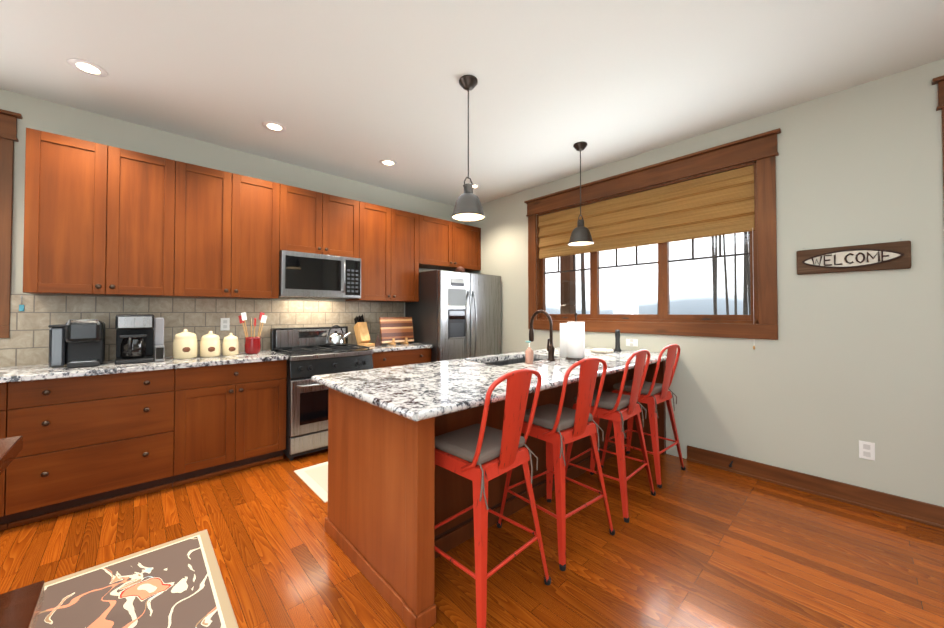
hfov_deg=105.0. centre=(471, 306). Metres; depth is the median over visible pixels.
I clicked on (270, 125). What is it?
recessed light
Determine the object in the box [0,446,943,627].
floor
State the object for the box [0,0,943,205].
ceiling
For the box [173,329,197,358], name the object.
canister
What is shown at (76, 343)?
brewer
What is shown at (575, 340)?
paper towel holder
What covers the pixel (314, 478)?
kitchen mat
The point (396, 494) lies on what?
base cabinet
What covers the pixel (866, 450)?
electrical outlet
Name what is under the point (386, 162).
recessed light
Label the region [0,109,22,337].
window
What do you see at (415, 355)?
base cabinet
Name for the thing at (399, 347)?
countertop
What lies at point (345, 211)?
upper cabinet
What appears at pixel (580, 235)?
pendant light
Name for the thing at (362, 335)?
knife block
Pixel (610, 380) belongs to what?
base cabinet
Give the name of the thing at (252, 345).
utensil crock
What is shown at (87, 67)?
recessed light
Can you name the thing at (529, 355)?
soap dispenser
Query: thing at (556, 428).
stool
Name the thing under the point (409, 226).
upper cabinet
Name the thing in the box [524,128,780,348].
window
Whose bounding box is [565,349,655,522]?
stool
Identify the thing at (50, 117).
wall
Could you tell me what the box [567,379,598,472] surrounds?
base cabinet
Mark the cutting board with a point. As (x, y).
(394, 330)
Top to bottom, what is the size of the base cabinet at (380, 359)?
0.885 m
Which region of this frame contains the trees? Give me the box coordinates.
[580,231,750,314]
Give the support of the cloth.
on the countertop at (342, 382)
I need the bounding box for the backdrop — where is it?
[546,232,748,314]
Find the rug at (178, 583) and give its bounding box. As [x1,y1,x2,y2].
[35,529,238,627]
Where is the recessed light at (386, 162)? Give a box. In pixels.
[380,159,396,165]
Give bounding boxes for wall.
[0,89,464,338]
[465,58,943,506]
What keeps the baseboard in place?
attached to the wall at (833, 374)
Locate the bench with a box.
[0,580,44,627]
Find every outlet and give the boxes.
[220,318,229,330]
[626,339,637,346]
[859,440,874,460]
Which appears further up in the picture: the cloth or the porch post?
the porch post
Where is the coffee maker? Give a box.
[115,314,164,364]
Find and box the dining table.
[0,436,22,474]
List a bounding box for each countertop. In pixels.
[0,348,287,383]
[315,347,613,394]
[348,342,431,351]
[351,351,675,422]
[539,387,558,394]
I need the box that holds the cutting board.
[379,317,413,344]
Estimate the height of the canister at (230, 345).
0.195 m
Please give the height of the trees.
21.353 m
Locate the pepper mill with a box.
[614,330,621,351]
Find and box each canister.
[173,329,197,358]
[200,331,220,356]
[222,333,238,355]
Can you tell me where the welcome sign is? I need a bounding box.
[796,239,910,274]
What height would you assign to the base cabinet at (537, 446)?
0.640 m
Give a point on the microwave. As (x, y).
(311, 275)
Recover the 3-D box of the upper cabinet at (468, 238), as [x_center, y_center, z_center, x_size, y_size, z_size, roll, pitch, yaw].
[-0.207,-0.813,5.051,0.589,0.605,0.347,1,-1,-43]
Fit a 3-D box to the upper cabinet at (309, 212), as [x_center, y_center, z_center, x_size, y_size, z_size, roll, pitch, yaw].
[-1.733,-0.828,3.637,0.453,0.622,0.347,1,-1,-43]
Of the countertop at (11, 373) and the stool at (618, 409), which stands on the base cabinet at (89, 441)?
the countertop at (11, 373)
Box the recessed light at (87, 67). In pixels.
[67,58,107,76]
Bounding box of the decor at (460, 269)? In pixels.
[456,266,464,271]
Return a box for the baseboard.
[687,445,943,528]
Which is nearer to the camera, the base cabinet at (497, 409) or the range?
the base cabinet at (497, 409)
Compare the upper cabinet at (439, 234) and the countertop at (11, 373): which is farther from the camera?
the upper cabinet at (439, 234)
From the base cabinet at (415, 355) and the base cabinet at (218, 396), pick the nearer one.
the base cabinet at (218, 396)
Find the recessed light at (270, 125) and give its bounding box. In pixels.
[262,121,285,131]
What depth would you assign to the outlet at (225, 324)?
3.33 m
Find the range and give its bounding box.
[270,326,372,460]
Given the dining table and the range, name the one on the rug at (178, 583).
the dining table
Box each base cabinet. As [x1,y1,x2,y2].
[0,384,11,530]
[8,368,187,528]
[188,364,247,482]
[248,360,286,467]
[331,391,490,590]
[372,352,407,368]
[408,348,430,364]
[491,399,518,525]
[519,387,582,509]
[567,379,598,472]
[599,371,634,462]
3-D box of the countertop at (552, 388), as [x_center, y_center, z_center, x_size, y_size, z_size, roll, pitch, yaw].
[0.342,0.665,2.892,0.774,0.012,0.394,1,-1,-43]
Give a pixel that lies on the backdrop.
(681, 271)
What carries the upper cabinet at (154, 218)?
attached to the kitchen
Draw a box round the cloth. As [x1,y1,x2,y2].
[591,348,612,353]
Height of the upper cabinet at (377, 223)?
1.070 m
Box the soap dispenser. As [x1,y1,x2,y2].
[525,341,533,363]
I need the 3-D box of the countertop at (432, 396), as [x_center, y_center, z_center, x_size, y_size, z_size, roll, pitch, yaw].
[0.622,0.430,2.511,2.797,0.035,0.575,1,-1,-43]
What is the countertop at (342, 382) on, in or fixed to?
on the base cabinet at (396, 494)
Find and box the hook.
[19,296,23,310]
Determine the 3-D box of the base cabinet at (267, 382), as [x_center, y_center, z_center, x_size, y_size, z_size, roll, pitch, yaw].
[-1.974,0.902,3.211,0.442,0.885,0.602,1,-1,-43]
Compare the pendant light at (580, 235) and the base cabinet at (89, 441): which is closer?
the base cabinet at (89, 441)
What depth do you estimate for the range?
3.26 m
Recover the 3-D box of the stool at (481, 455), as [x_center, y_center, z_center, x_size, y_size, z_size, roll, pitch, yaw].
[0.035,0.797,1.728,0.504,1.045,0.498,-1,-1,44]
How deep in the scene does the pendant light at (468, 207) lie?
2.36 m
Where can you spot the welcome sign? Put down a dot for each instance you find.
(882, 256)
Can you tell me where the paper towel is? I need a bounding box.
[560,323,567,357]
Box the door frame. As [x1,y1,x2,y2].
[932,75,943,201]
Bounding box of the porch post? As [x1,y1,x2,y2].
[560,254,575,313]
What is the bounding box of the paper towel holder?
[566,313,585,360]
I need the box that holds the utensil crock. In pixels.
[238,312,266,353]
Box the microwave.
[279,250,360,298]
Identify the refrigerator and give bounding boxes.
[405,270,500,361]
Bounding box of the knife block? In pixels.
[354,314,374,346]
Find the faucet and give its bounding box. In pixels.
[529,310,554,360]
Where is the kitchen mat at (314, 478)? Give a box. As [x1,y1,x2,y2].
[294,462,327,502]
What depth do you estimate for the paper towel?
2.98 m
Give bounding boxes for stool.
[434,369,550,627]
[497,357,614,570]
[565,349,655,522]
[601,344,685,487]
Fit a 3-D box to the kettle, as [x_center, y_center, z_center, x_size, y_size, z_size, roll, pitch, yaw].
[-1.414,0.302,3.819,0.247,0.212,0.200,1,-1,-43]
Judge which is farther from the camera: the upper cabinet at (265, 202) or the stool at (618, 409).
the upper cabinet at (265, 202)
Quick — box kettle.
[326,325,350,345]
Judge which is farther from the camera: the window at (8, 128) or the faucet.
the faucet
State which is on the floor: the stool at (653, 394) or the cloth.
the stool at (653, 394)
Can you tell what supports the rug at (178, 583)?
on the floor
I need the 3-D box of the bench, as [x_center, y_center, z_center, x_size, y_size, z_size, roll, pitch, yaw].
[-1.877,1.061,0.366,1.830,0.448,0.370,1,-1,-43]
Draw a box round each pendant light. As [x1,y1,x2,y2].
[451,75,484,221]
[568,142,593,245]
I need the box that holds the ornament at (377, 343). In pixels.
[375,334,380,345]
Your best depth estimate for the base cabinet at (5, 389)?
2.11 m
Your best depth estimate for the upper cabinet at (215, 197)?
3.03 m
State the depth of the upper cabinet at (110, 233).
2.48 m
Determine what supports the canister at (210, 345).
on the countertop at (11, 373)
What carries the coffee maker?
on the countertop at (11, 373)
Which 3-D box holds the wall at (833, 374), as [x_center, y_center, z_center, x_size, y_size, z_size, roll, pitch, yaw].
[2.125,-0.073,3.078,0.160,2.830,6.720,1,-1,-43]
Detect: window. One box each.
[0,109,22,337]
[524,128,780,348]
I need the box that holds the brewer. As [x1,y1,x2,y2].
[48,319,104,367]
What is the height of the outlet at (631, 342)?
0.080 m
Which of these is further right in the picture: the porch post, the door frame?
the door frame
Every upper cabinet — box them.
[16,128,123,299]
[120,149,187,299]
[188,163,243,299]
[240,176,287,299]
[288,185,331,254]
[332,195,359,257]
[336,201,395,303]
[396,209,423,303]
[424,216,455,270]
[448,223,480,271]
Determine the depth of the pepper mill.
3.44 m
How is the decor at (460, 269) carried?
on the refrigerator

